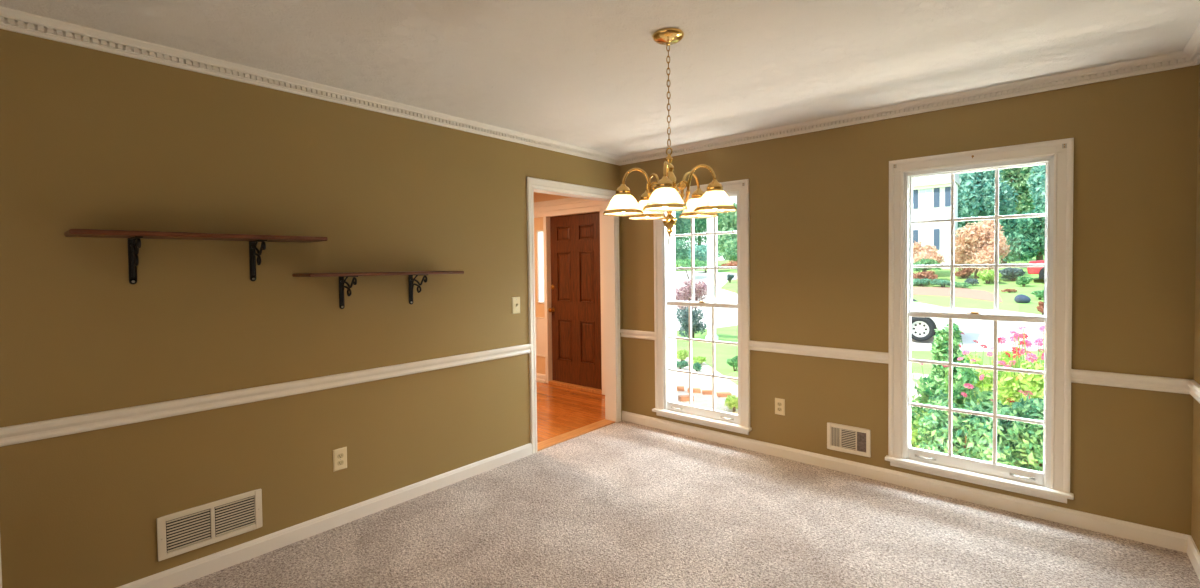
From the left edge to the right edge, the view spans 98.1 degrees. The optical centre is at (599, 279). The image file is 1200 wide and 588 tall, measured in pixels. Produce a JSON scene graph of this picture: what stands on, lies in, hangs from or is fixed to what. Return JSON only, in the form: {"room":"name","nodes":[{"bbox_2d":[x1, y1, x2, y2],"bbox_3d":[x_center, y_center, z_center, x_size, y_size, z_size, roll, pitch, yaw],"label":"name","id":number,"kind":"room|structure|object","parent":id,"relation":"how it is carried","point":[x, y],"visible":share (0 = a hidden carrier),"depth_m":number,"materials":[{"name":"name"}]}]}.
{"room":"dining room","nodes":[
{"label":"dining room","id":0,"kind":"room"},
{"bbox_2d":[0,29,622,587],"bbox_3d":[-1.300,0.155,3.110,0.060,2.405,4.500,1,2,41],"label":"wall","id":1,"kind":"structure","parent":0,"point":[90,138],"depth_m":2.50,"materials":[{"name":"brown paint"}]},
{"bbox_2d":[0,544,1,587],"bbox_3d":[-2.292,0.233,1.907,0.018,2.335,0.085,1,2,41],"label":"door frame","id":2,"kind":"structure","parent":1,"relation":"attached to","point":[0,544],"depth_m":1.96,"materials":[{"name":"white paint"}]},
{"bbox_2d":[64,229,327,283],"bbox_3d":[-1.756,-0.095,2.356,0.234,0.218,0.915,1,2,41],"label":"wall shelf","id":3,"kind":"object","parent":1,"relation":"attached to","point":[134,242],"visible":1,"depth_m":2.23,"materials":[{"name":"brown wood"}]},
{"bbox_2d":[157,489,262,560],"bbox_3d":[-1.826,1.148,2.458,0.013,0.197,0.404,1,2,41],"label":"air vent","id":4,"kind":"object","parent":1,"relation":"in","point":[187,530],"visible":1,"depth_m":2.44,"materials":[{"name":"beige metal"}]},
{"bbox_2d":[0,344,530,446],"bbox_3d":[-1.392,0.556,2.945,0.024,0.070,2.641,1,2,41],"label":"chair rail","id":5,"kind":"object","parent":1,"relation":"attached to","point":[27,432],"visible":1,"depth_m":2.47,"materials":[{"name":"white paint"}]},
{"bbox_2d":[0,6,620,164],"bbox_3d":[-1.269,-1.013,3.041,0.060,0.064,4.500,1,2,41],"label":"crown molding","id":6,"kind":"structure","parent":1,"relation":"attached to","point":[13,20],"depth_m":2.53,"materials":[{"name":"white paint"}]},
{"bbox_2d":[116,443,531,587],"bbox_3d":[-1.386,1.321,2.967,0.015,0.084,2.641,1,2,41],"label":"baseboard","id":7,"kind":"structure","parent":1,"relation":"attached to","point":[179,575],"depth_m":2.78,"materials":[{"name":"white paint"}]},
{"bbox_2d":[333,447,346,471],"bbox_3d":[-1.445,0.999,2.899,0.010,0.120,0.074,1,2,41],"label":"wall outlet","id":8,"kind":"object","parent":1,"relation":"attached to","point":[339,455],"visible":1,"depth_m":2.90,"materials":[{"name":"beige plastic"}]},
{"bbox_2d":[292,271,463,308],"bbox_3d":[-1.221,0.058,2.974,0.234,0.203,0.895,1,2,41],"label":"wall shelf","id":9,"kind":"object","parent":1,"relation":"attached to","point":[410,274],"visible":1,"depth_m":2.89,"materials":[{"name":"brown wood"}]},
{"bbox_2d":[512,297,519,313],"bbox_3d":[-0.612,0.189,3.839,0.026,0.124,0.076,1,2,41],"label":"light switch","id":10,"kind":"object","parent":1,"relation":"attached to","point":[515,300],"visible":1,"depth_m":3.84,"materials":[{"name":"beige plastic"}]},
{"bbox_2d":[526,177,620,453],"bbox_3d":[-0.224,0.262,4.388,0.143,2.100,1.089,1,2,41],"label":"door frame","id":11,"kind":"structure","parent":1,"relation":"attached to","point":[531,182],"depth_m":4.71,"materials":[{"name":"white paint"}]},
{"bbox_2d":[534,192,570,383],"bbox_3d":[-0.718,0.114,6.423,3.280,2.505,0.030,1,2,41],"label":"wall","id":12,"kind":"structure","parent":0,"point":[538,197],"depth_m":6.43,"materials":[{"name":"beige paint"}]},
{"bbox_2d":[536,230,543,303],"bbox_3d":[-0.718,-0.157,6.409,0.129,0.901,0.036,1,2,41],"label":"window","id":13,"kind":"structure","parent":12,"relation":"in","point":[540,247],"depth_m":6.42,"materials":[{"name":"white paint"}]},
{"bbox_2d":[535,317,544,356],"bbox_3d":[-0.723,0.707,6.423,0.200,0.484,0.008,1,2,41],"label":"panel","id":14,"kind":"object","parent":12,"relation":"attached to","point":[540,321],"visible":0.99,"depth_m":6.43,"materials":[{"name":"white paint"}]},
{"bbox_2d":[536,373,545,382],"bbox_3d":[-1.315,1.211,6.947,1.709,0.100,0.020,1,2,41],"label":"baseboard","id":15,"kind":"structure","parent":12,"relation":"attached to","point":[539,377],"depth_m":6.43,"materials":[{"name":"white paint"}]},
{"bbox_2d":[534,197,604,394],"bbox_3d":[-0.480,0.158,6.248,2.670,2.220,0.165,1,2,41],"label":"door frame","id":16,"kind":"structure","parent":12,"relation":"attached to","point":[566,206],"depth_m":6.23,"materials":[{"name":"white paint"}]},
{"bbox_2d":[548,212,601,389],"bbox_3d":[-0.278,0.240,6.087,0.923,2.000,0.108,1,2,41],"label":"door","id":17,"kind":"structure","parent":12,"relation":"in","point":[575,308],"depth_m":6.11,"materials":[{"name":"brown wood"}]},
{"bbox_2d":[0,0,1199,155],"bbox_3d":[-1.017,-1.156,3.293,7.308,0.200,5.620,1,2,41],"label":"ceiling","id":18,"kind":"structure","parent":0,"point":[590,74],"depth_m":2.35,"materials":[{"name":"white paint"}]},
{"bbox_2d":[603,28,736,235],"bbox_3d":[0.309,-0.616,2.233,0.551,0.857,0.549,1,2,41],"label":"chandelier","id":19,"kind":"object","parent":18,"relation":"hanging from","point":[666,197],"visible":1,"depth_m":2.18,"materials":[{"name":"gold metal"}]},
{"bbox_2d":[174,381,1199,587],"bbox_3d":[-0.966,1.448,3.382,6.908,0.200,5.280,1,2,41],"label":"floor","id":20,"kind":"structure","parent":0,"point":[622,504],"depth_m":2.74,"materials":[{"name":"carpet"}]},
{"bbox_2d":[548,380,601,393],"bbox_3d":[-0.254,1.256,6.128,0.865,0.034,0.150,1,2,41],"label":"threshold","id":21,"kind":"object","parent":20,"relation":"on","point":[558,383],"visible":0.62,"depth_m":6.07,"materials":[{"name":"brown wood"}]},
{"bbox_2d":[537,419,614,450],"bbox_3d":[-0.223,1.311,4.427,0.130,0.010,0.963,1,2,41],"label":"threshold","id":22,"kind":"object","parent":20,"relation":"on","point":[558,439],"visible":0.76,"depth_m":4.40,"materials":[{"name":"brown wood"}]},
{"bbox_2d":[620,65,1198,534],"bbox_3d":[1.577,0.405,3.709,3.508,3.005,0.160,1,2,41],"label":"wall","id":23,"kind":"structure","parent":0,"point":[819,200],"depth_m":2.94,"materials":[{"name":"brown paint"}]},
{"bbox_2d":[652,179,751,434],"bbox_3d":[0.865,0.209,4.317,0.900,1.953,0.262,1,2,41],"label":"window","id":24,"kind":"structure","parent":23,"relation":"in","point":[665,303],"depth_m":4.28,"materials":[{"name":"white paint"}]},
{"bbox_2d":[775,398,784,415],"bbox_3d":[1.323,0.936,3.836,0.074,0.120,0.010,1,2,41],"label":"wall outlet","id":25,"kind":"object","parent":23,"relation":"attached to","point":[779,403],"visible":1,"depth_m":3.83,"materials":[{"name":"beige plastic"}]},
{"bbox_2d":[827,422,870,456],"bbox_3d":[1.682,1.082,3.527,0.276,0.186,0.013,1,2,41],"label":"air vent","id":26,"kind":"object","parent":23,"relation":"in","point":[843,438],"visible":1,"depth_m":3.52,"materials":[{"name":"beige metal"}]},
{"bbox_2d":[622,411,1190,552],"bbox_3d":[1.530,1.268,3.665,3.508,0.084,0.015,1,2,41],"label":"baseboard","id":27,"kind":"structure","parent":23,"relation":"attached to","point":[1172,540],"depth_m":3.15,"materials":[{"name":"white paint"}]},
{"bbox_2d":[619,51,1198,165],"bbox_3d":[1.487,-1.061,3.588,3.508,0.064,0.060,1,2,41],"label":"crown molding","id":28,"kind":"structure","parent":23,"relation":"attached to","point":[1180,59],"depth_m":3.08,"materials":[{"name":"white paint"}]},
{"bbox_2d":[1191,64,1199,551],"bbox_3d":[1.483,0.230,0.805,0.150,2.505,4.660,1,2,41],"label":"wall","id":29,"kind":"structure","parent":0,"point":[1195,511],"depth_m":2.45,"materials":[{"name":"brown paint"}]},
{"bbox_2d":[1183,24,1199,64],"bbox_3d":[1.336,-0.988,0.783,0.060,0.064,4.500,1,2,41],"label":"crown molding","id":30,"kind":"structure","parent":29,"relation":"attached to","point":[1192,48],"depth_m":2.37,"materials":[{"name":"white paint"}]},
{"bbox_2d":[1187,536,1199,580],"bbox_3d":[1.382,1.341,0.827,0.015,0.084,4.500,1,2,41],"label":"baseboard","id":31,"kind":"structure","parent":29,"relation":"attached to","point":[1193,553],"depth_m":2.41,"materials":[{"name":"white paint"}]},
{"bbox_2d":[1187,379,1199,402],"bbox_3d":[1.369,0.577,0.811,0.024,0.070,4.500,1,2,41],"label":"chair rail","id":32,"kind":"object","parent":29,"relation":"attached to","point":[1194,391],"visible":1,"depth_m":2.41,"materials":[{"name":"white paint"}]},
{"label":"outside","id":33,"kind":"structure","parent":0,"visible":0},
{"bbox_2d":[911,307,1044,351],"bbox_3d":[11.490,1.539,16.358,6.170,0.754,11.202,0,2,28],"label":"driveway","id":34,"kind":"structure","parent":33,"point":[981,331],"depth_m":14.56,"materials":[{"name":"concrete"}]},
{"bbox_2d":[911,299,967,340],"bbox_3d":[8.057,0.899,15.461,4.568,1.420,1.900,1,2,41],"label":"car","id":35,"kind":"object","parent":34,"relation":"on","point":[922,328],"visible":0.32,"depth_m":13.83,"materials":[{"name":"white paint"}]},
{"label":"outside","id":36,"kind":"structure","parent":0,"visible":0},
{"bbox_2d":[721,279,736,292],"bbox_3d":[9.399,0.517,32.898,3.283,1.080,14.205,0,2,18],"label":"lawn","id":37,"kind":"structure","parent":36,"point":[732,286],"depth_m":33.09,"materials":[{"name":"green plant"}]},
{"bbox_2d":[727,274,734,282],"bbox_3d":[9.229,-0.049,36.803,0.602,0.777,0.619,-1,1,5],"label":"shrub","id":38,"kind":"object","parent":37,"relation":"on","point":[729,277],"visible":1,"depth_m":36.69,"materials":[{"name":"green plant"}]},
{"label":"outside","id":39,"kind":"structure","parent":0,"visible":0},
{"bbox_2d":[675,255,1044,384],"bbox_3d":[12.943,-1.150,65.294,120.000,3.610,107.840,1,2,41],"label":"lawn","id":40,"kind":"structure","parent":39,"point":[723,352],"depth_m":19.72,"materials":[{"name":"green plant"}]},
{"bbox_2d":[675,202,690,243],"bbox_3d":[6.838,-5.748,57.045,6.096,9.030,7.370,-2,2,-33],"label":"tree","id":41,"kind":"object","parent":40,"relation":"on","point":[680,228],"visible":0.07,"depth_m":55.95,"materials":[{"name":"green plant"}]},
{"bbox_2d":[675,237,694,269],"bbox_3d":[7.250,-2.608,50.466,3.854,3.481,3.878,0,2,18],"label":"shrub","id":42,"kind":"object","parent":40,"relation":"on","point":[680,252],"visible":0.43,"depth_m":49.43,"materials":[{"name":"green plant"}]},
{"bbox_2d":[675,258,706,278],"bbox_3d":[7.319,-0.918,42.241,3.318,1.785,3.078,-2,2,-34],"label":"shrub","id":43,"kind":"object","parent":40,"relation":"on","point":[682,263],"visible":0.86,"depth_m":41.65,"materials":[{"name":"green plant"}]},
{"bbox_2d":[676,307,706,337],"bbox_3d":[2.555,1.256,14.731,0.880,0.979,0.676,-1,2,-24],"label":"shrub","id":44,"kind":"object","parent":40,"relation":"on","point":[697,325],"visible":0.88,"depth_m":14.60,"materials":[{"name":"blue plant"}]},
{"bbox_2d":[676,278,706,337],"bbox_3d":[2.688,0.842,15.253,0.969,1.790,1.252,-2,2,-34],"label":"bush","id":45,"kind":"object","parent":40,"relation":"on","point":[701,287],"visible":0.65,"depth_m":15.06,"materials":[{"name":"pink plant"}]},
{"bbox_2d":[681,218,706,245],"bbox_3d":[12.769,-7.087,66.247,7.205,10.395,5.925,0,2,16],"label":"tree","id":46,"kind":"object","parent":40,"relation":"on","point":[700,224],"visible":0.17,"depth_m":65.51,"materials":[{"name":"green plant"}]},
{"bbox_2d":[688,244,720,272],"bbox_3d":[9.133,-1.869,45.532,2.886,2.604,2.738,1,2,41],"label":"shrub","id":47,"kind":"object","parent":40,"relation":"on","point":[700,252],"visible":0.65,"depth_m":45.01,"materials":[{"name":"green plant"}]},
{"bbox_2d":[706,217,717,340],"bbox_3d":[3.064,-0.404,14.316,0.260,4.350,0.260,1,2,41],"label":"post","id":48,"kind":"object","parent":40,"relation":"on","point":[710,221],"visible":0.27,"depth_m":14.25,"materials":[{"name":"white wood"}]},
{"bbox_2d":[717,198,736,266],"bbox_3d":[13.292,-4.637,51.379,4.446,6.939,6.004,1,2,41],"label":"tree","id":49,"kind":"object","parent":40,"relation":"on","point":[726,222],"visible":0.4,"depth_m":49.93,"materials":[{"name":"green plant"}]},
{"bbox_2d":[719,260,736,266],"bbox_3d":[11.361,-1.003,42.008,3.209,1.303,2.724,1,2,41],"label":"shrub","id":50,"kind":"object","parent":40,"relation":"on","point":[732,263],"visible":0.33,"depth_m":41.83,"materials":[{"name":"orange plant"}]},
{"bbox_2d":[721,237,736,260],"bbox_3d":[12.611,-2.375,46.830,3.546,3.028,3.017,0,1,11],"label":"shrub","id":51,"kind":"object","parent":40,"relation":"on","point":[730,253],"visible":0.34,"depth_m":46.35,"materials":[{"name":"green plant"}]},
{"bbox_2d":[726,356,737,370],"bbox_3d":[2.609,1.625,10.061,0.295,0.340,0.326,1,2,41],"label":"shrub","id":52,"kind":"object","parent":40,"relation":"on","point":[733,362],"visible":0.82,"depth_m":10.00,"materials":[{"name":"green plant"}]},
{"bbox_2d":[676,357,1016,462],"bbox_3d":[2.730,1.893,7.734,12.000,0.529,7.330,1,2,41],"label":"flower bed","id":53,"kind":"object","parent":40,"relation":"on","point":[682,379],"visible":0.09,"depth_m":8.58,"materials":[{"name":"plant"}]},
{"bbox_2d":[676,386,684,390],"bbox_3d":[1.232,1.722,8.227,0.200,0.076,0.100,0,1,12],"label":"brick","id":54,"kind":"object","parent":53,"relation":"on","point":[678,388],"visible":0.58,"depth_m":8.18,"materials":[{"name":"orange brick"}]},
{"bbox_2d":[676,349,688,360],"bbox_3d":[1.677,1.621,10.934,0.336,0.330,0.408,1,2,41],"label":"shrub","id":55,"kind":"object","parent":53,"relation":"on","point":[681,355],"visible":0.94,"depth_m":10.85,"materials":[{"name":"green plant"}]},
{"bbox_2d":[676,360,688,368],"bbox_3d":[1.548,1.677,10.155,0.349,0.237,0.274,1,2,41],"label":"shrub","id":56,"kind":"object","parent":53,"relation":"on","point":[681,364],"visible":0.91,"depth_m":10.07,"materials":[{"name":"green plant"}]},
{"bbox_2d":[678,395,693,400],"bbox_3d":[1.243,1.716,7.529,0.200,0.076,0.100,-1,1,-11],"label":"brick","id":57,"kind":"object","parent":53,"relation":"on","point":[680,397],"visible":0.65,"depth_m":7.49,"materials":[{"name":"orange brick"}]},
{"bbox_2d":[687,387,700,392],"bbox_3d":[1.462,1.726,8.101,0.200,0.076,0.100,-1,1,7],"label":"brick","id":58,"kind":"object","parent":53,"relation":"on","point":[694,390],"visible":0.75,"depth_m":8.05,"materials":[{"name":"orange brick"}]},
{"bbox_2d":[692,362,701,371],"bbox_3d":[1.852,1.683,9.886,0.197,0.227,0.199,1,2,41],"label":"shrub","id":59,"kind":"object","parent":53,"relation":"on","point":[696,366],"visible":0.99,"depth_m":9.87,"materials":[{"name":"green plant"}]},
{"bbox_2d":[692,356,706,364],"bbox_3d":[2.030,1.672,10.653,0.293,0.234,0.333,-1,1,-4],"label":"shrub","id":60,"kind":"object","parent":53,"relation":"on","point":[699,359],"visible":0.97,"depth_m":10.59,"materials":[{"name":"green plant"}]},
{"bbox_2d":[702,389,711,394],"bbox_3d":[1.671,1.731,7.985,0.200,0.076,0.100,-1,1,1],"label":"brick","id":61,"kind":"object","parent":53,"relation":"on","point":[704,391],"visible":0.62,"depth_m":7.94,"materials":[{"name":"orange brick"}]},
{"bbox_2d":[716,392,731,396],"bbox_3d":[1.862,1.732,7.822,0.200,0.076,0.100,-1,1,-5],"label":"brick","id":62,"kind":"object","parent":53,"relation":"on","point":[718,394],"visible":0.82,"depth_m":7.77,"materials":[{"name":"orange brick"}]},
{"bbox_2d":[724,394,737,411],"bbox_3d":[1.789,1.668,6.907,0.317,0.272,0.302,1,2,41],"label":"shrub","id":63,"kind":"object","parent":53,"relation":"on","point":[731,401],"visible":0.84,"depth_m":6.86,"materials":[{"name":"green plant"}]},
{"bbox_2d":[911,396,923,447],"bbox_3d":[2.409,1.218,4.405,0.642,1.174,0.707,0,2,17],"label":"shrub","id":64,"kind":"object","parent":53,"relation":"on","point":[915,418],"visible":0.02,"depth_m":4.09,"materials":[{"name":"green plant"}]},
{"bbox_2d":[911,359,979,418],"bbox_3d":[3.893,1.303,5.992,0.821,1.029,0.832,-1,2,-26],"label":"flower plant","id":65,"kind":"object","parent":53,"relation":"on","point":[971,359],"visible":0.02,"depth_m":5.95,"materials":[{"name":"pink plant"}]},
{"bbox_2d":[911,350,980,416],"bbox_3d":[3.304,1.227,4.868,0.634,1.158,0.496,-1,1,-4],"label":"flower plant","id":66,"kind":"object","parent":53,"relation":"on","point":[967,376],"visible":0.29,"depth_m":4.84,"materials":[{"name":"green plant"}]},
{"bbox_2d":[929,323,969,391],"bbox_3d":[3.706,1.112,5.589,0.385,1.420,0.368,-1,1,1],"label":"shrub","id":67,"kind":"object","parent":53,"relation":"on","point":[940,346],"visible":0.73,"depth_m":5.49,"materials":[{"name":"green plant"}]},
{"bbox_2d":[917,388,1016,466],"bbox_3d":[2.671,1.312,3.872,0.636,0.990,0.602,0,2,26],"label":"shrub","id":68,"kind":"object","parent":53,"relation":"on","point":[972,437],"visible":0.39,"depth_m":3.77,"materials":[{"name":"green plant"}]},
{"bbox_2d":[959,340,997,391],"bbox_3d":[4.949,1.312,6.861,0.837,1.016,0.689,0,1,13],"label":"flower plant","id":69,"kind":"object","parent":53,"relation":"on","point":[979,361],"visible":0.14,"depth_m":6.92,"materials":[{"name":"green plant"}]},
{"bbox_2d":[961,374,1032,459],"bbox_3d":[3.291,1.316,4.343,0.535,0.974,0.468,1,2,41],"label":"flower plant","id":70,"kind":"object","parent":53,"relation":"on","point":[988,398],"visible":0.12,"depth_m":4.39,"materials":[{"name":"green plant"}]},
{"bbox_2d":[960,331,1040,404],"bbox_3d":[4.204,1.166,5.382,0.603,1.306,0.691,-1,2,-14],"label":"flower plant","id":71,"kind":"object","parent":53,"relation":"on","point":[987,378],"visible":0.25,"depth_m":5.40,"materials":[{"name":"green plant"}]},
{"bbox_2d":[989,349,1019,398],"bbox_3d":[4.572,1.308,5.824,0.364,1.050,0.358,1,2,41],"label":"shrub","id":72,"kind":"object","parent":53,"relation":"on","point":[1005,357],"visible":0.16,"depth_m":5.79,"materials":[{"name":"green plant"}]},
{"bbox_2d":[997,394,1043,471],"bbox_3d":[3.147,1.289,3.644,0.628,1.047,0.718,-1,2,-28],"label":"shrub","id":73,"kind":"object","parent":53,"relation":"on","point":[1026,439],"visible":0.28,"depth_m":3.61,"materials":[{"name":"green plant"}]},
{"bbox_2d":[997,325,1044,406],"bbox_3d":[4.205,1.118,4.922,0.652,1.404,0.683,-1,1,-3],"label":"flower plant","id":74,"kind":"object","parent":53,"relation":"on","point":[1036,387],"visible":0.38,"depth_m":4.95,"materials":[{"name":"green plant"}]},
{"bbox_2d":[1009,375,1043,427],"bbox_3d":[3.644,1.301,4.249,0.589,1.015,0.587,1,2,41],"label":"flower plant","id":75,"kind":"object","parent":53,"relation":"on","point":[1017,377],"visible":0.03,"depth_m":4.31,"materials":[{"name":"green plant"}]},
{"bbox_2d":[1011,338,1044,383],"bbox_3d":[5.551,1.273,6.399,0.874,1.108,0.730,0,1,14],"label":"flower plant","id":76,"kind":"object","parent":53,"relation":"on","point":[1029,343],"visible":0.08,"depth_m":6.54,"materials":[{"name":"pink plant"}]},
{"bbox_2d":[913,278,931,285],"bbox_3d":[18.163,0.156,29.577,1.184,0.513,1.289,1,2,41],"label":"shrub","id":77,"kind":"object","parent":40,"relation":"on","point":[920,282],"visible":0.91,"depth_m":29.32,"materials":[{"name":"green plant"}]},
{"bbox_2d":[913,270,937,280],"bbox_3d":[18.843,-0.136,30.411,1.735,0.864,1.556,1,2,41],"label":"shrub","id":78,"kind":"object","parent":40,"relation":"on","point":[930,274],"visible":0.61,"depth_m":29.95,"materials":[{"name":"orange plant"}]},
{"bbox_2d":[913,240,944,271],"bbox_3d":[20.776,-1.366,33.378,2.641,2.318,3.120,-1,1,-1],"label":"maple","id":79,"kind":"object","parent":40,"relation":"on","point":[926,251],"visible":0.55,"depth_m":32.70,"materials":[{"name":"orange plant"}]},
{"bbox_2d":[913,258,944,271],"bbox_3d":[19.267,-0.570,31.179,2.433,1.466,1.826,1,2,41],"label":"shrub","id":80,"kind":"object","parent":40,"relation":"on","point":[927,261],"visible":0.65,"depth_m":30.77,"materials":[{"name":"green plant"}]},
{"bbox_2d":[913,174,959,264],"bbox_3d":[20.515,-4.377,41.660,13.370,8.210,3.450,1,2,41],"label":"house","id":81,"kind":"structure","parent":40,"relation":"on","point":[931,195],"depth_m":37.09,"materials":[{"name":"white"}]},
{"bbox_2d":[913,230,917,242],"bbox_3d":[22.936,-2.875,37.887,0.340,1.473,0.060,1,2,41],"label":"shutter","id":82,"kind":"object","parent":81,"relation":"hanging from","point":[915,232],"depth_m":37.85,"materials":[{"name":"blue"}]},
{"bbox_2d":[913,190,917,208],"bbox_3d":[22.892,-5.886,37.816,0.340,1.467,0.060,1,2,41],"label":"shutter","id":83,"kind":"object","parent":81,"relation":"hanging from","point":[915,192],"depth_m":37.79,"materials":[{"name":"blue"}]},
{"bbox_2d":[934,229,939,249],"bbox_3d":[23.934,-2.866,37.022,0.340,1.473,0.060,1,2,41],"label":"shutter","id":84,"kind":"object","parent":81,"relation":"hanging from","point":[936,231],"depth_m":36.98,"materials":[{"name":"blue"}]},
{"bbox_2d":[934,188,939,206],"bbox_3d":[23.890,-5.877,36.952,0.340,1.467,0.060,1,2,41],"label":"shutter","id":85,"kind":"object","parent":81,"relation":"hanging from","point":[936,190],"depth_m":36.92,"materials":[{"name":"blue"}]},
{"bbox_2d":[945,187,950,206],"bbox_3d":[24.391,-5.872,36.518,0.340,1.467,0.060,1,2,41],"label":"shutter","id":86,"kind":"object","parent":81,"relation":"hanging from","point":[947,189],"depth_m":36.49,"materials":[{"name":"blue"}]},
{"bbox_2d":[930,278,956,286],"bbox_3d":[18.668,0.189,28.499,1.078,0.522,1.645,-1,1,4],"label":"shrub","id":87,"kind":"object","parent":40,"relation":"on","point":[935,281],"visible":0.91,"depth_m":28.12,"materials":[{"name":"green plant"}]},
{"bbox_2d":[913,287,1002,302],"bbox_3d":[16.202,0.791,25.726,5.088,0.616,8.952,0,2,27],"label":"driveway","id":88,"kind":"structure","parent":40,"relation":"on","point":[984,295],"depth_m":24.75,"materials":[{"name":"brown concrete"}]},
{"bbox_2d":[954,282,971,287],"bbox_3d":[19.049,0.302,27.447,0.701,0.371,1.066,-1,1,0],"label":"shrub","id":89,"kind":"object","parent":88,"relation":"on","point":[958,284],"visible":0.96,"depth_m":27.18,"materials":[{"name":"green plant"}]},
{"bbox_2d":[954,267,974,278],"bbox_3d":[21.822,-0.419,31.151,1.079,0.765,1.181,1,2,41],"label":"shrub","id":90,"kind":"object","parent":40,"relation":"on","point":[965,273],"visible":0.98,"depth_m":30.90,"materials":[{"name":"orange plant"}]},
{"bbox_2d":[964,278,978,285],"bbox_3d":[20.275,0.144,28.427,0.576,0.495,0.687,0,1,9],"label":"shrub","id":91,"kind":"object","parent":40,"relation":"on","point":[968,280],"visible":0.94,"depth_m":28.28,"materials":[{"name":"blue plant"}]},
{"bbox_2d":[948,220,1010,278],"bbox_3d":[22.167,-1.866,30.547,3.007,3.656,2.977,1,2,41],"label":"maple","id":92,"kind":"object","parent":40,"relation":"on","point":[976,241],"visible":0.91,"depth_m":30.14,"materials":[{"name":"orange plant"}]},
{"bbox_2d":[958,169,1018,261],"bbox_3d":[31.311,-6.206,43.345,4.748,9.544,4.725,-1,2,-28],"label":"tree","id":93,"kind":"object","parent":40,"relation":"on","point":[976,190],"visible":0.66,"depth_m":42.40,"materials":[{"name":"green plant"}]},
{"bbox_2d":[977,270,1001,283],"bbox_3d":[21.473,-0.170,28.680,1.148,0.863,1.500,1,2,41],"label":"shrub","id":94,"kind":"object","parent":40,"relation":"on","point":[987,276],"visible":0.82,"depth_m":28.42,"materials":[{"name":"green plant"}]},
{"bbox_2d":[975,213,1017,263],"bbox_3d":[28.070,-2.736,36.156,3.017,3.718,3.496,-2,2,-32],"label":"tree","id":95,"kind":"object","parent":40,"relation":"on","point":[1008,224],"visible":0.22,"depth_m":35.36,"materials":[{"name":"green plant"}]},
{"bbox_2d":[1001,288,1017,292],"bbox_3d":[19.079,0.515,24.267,0.575,0.264,0.562,-1,2,-26],"label":"shrub","id":96,"kind":"object","parent":40,"relation":"on","point":[1005,289],"visible":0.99,"depth_m":24.15,"materials":[{"name":"orange plant"}]},
{"bbox_2d":[998,267,1024,280],"bbox_3d":[22.817,-0.311,28.915,1.317,0.870,1.558,1,2,41],"label":"shrub","id":97,"kind":"object","parent":40,"relation":"on","point":[1008,273],"visible":0.96,"depth_m":28.63,"materials":[{"name":"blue plant"}]},
{"bbox_2d":[999,166,1035,214],"bbox_3d":[37.391,-7.418,46.578,5.594,11.415,4.566,0,2,37],"label":"tree","id":98,"kind":"object","parent":40,"relation":"on","point":[1019,175],"visible":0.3,"depth_m":45.39,"materials":[{"name":"green plant"}]},
{"bbox_2d":[1014,294,1030,302],"bbox_3d":[16.625,0.762,20.500,0.508,0.368,0.468,1,2,41],"label":"boulder","id":99,"kind":"object","parent":40,"relation":"on","point":[1020,298],"visible":0.98,"depth_m":20.38,"materials":[{"name":"blue stone"}]},
{"bbox_2d":[1016,276,1032,286],"bbox_3d":[21.963,0.095,26.997,0.604,0.622,0.686,-1,1,-3],"label":"shrub","id":100,"kind":"object","parent":40,"relation":"on","point":[1021,280],"visible":1,"depth_m":26.89,"materials":[{"name":"green plant"}]},
{"bbox_2d":[1005,204,1044,262],"bbox_3d":[27.953,-2.772,33.268,2.708,4.108,3.587,-1,2,-27],"label":"tree","id":101,"kind":"object","parent":40,"relation":"on","point":[1028,241],"visible":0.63,"depth_m":33.12,"materials":[{"name":"green plant"}]},
{"bbox_2d":[1027,260,1043,279],"bbox_3d":[25.245,-0.819,26.731,5.100,1.850,2.050,1,2,41],"label":"pickup truck","id":102,"kind":"object","parent":40,"relation":"on","point":[1031,270],"visible":0.07,"depth_m":27.41,"materials":[{"name":"red paint"}]},
{"bbox_2d":[1026,164,1045,211],"bbox_3d":[34.770,-5.961,38.796,4.880,9.369,4.440,1,2,41],"label":"tree","id":103,"kind":"object","parent":40,"relation":"on","point":[1036,182],"visible":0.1,"depth_m":39.02,"materials":[{"name":"green plant"}]},
{"bbox_2d":[1031,290,1043,299],"bbox_3d":[17.956,0.618,21.212,0.577,0.463,0.504,-1,1,-7],"label":"shrub","id":104,"kind":"object","parent":40,"relation":"on","point":[1040,294],"visible":0.92,"depth_m":21.16,"materials":[{"name":"green plant"}]},
{"bbox_2d":[1036,301,1043,314],"bbox_3d":[14.796,0.968,17.339,0.386,0.534,0.429,-1,2,-19],"label":"shrub","id":105,"kind":"object","parent":40,"relation":"on","point":[1040,308],"visible":0.59,"depth_m":17.35,"materials":[{"name":"orange plant"}]},
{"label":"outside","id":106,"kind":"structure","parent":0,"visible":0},
{"bbox_2d":[675,271,737,330],"bbox_3d":[7.458,0.540,33.877,10.994,1.960,35.487,-1,1,3],"label":"road","id":107,"kind":"structure","parent":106,"point":[725,317],"depth_m":26.67,"materials":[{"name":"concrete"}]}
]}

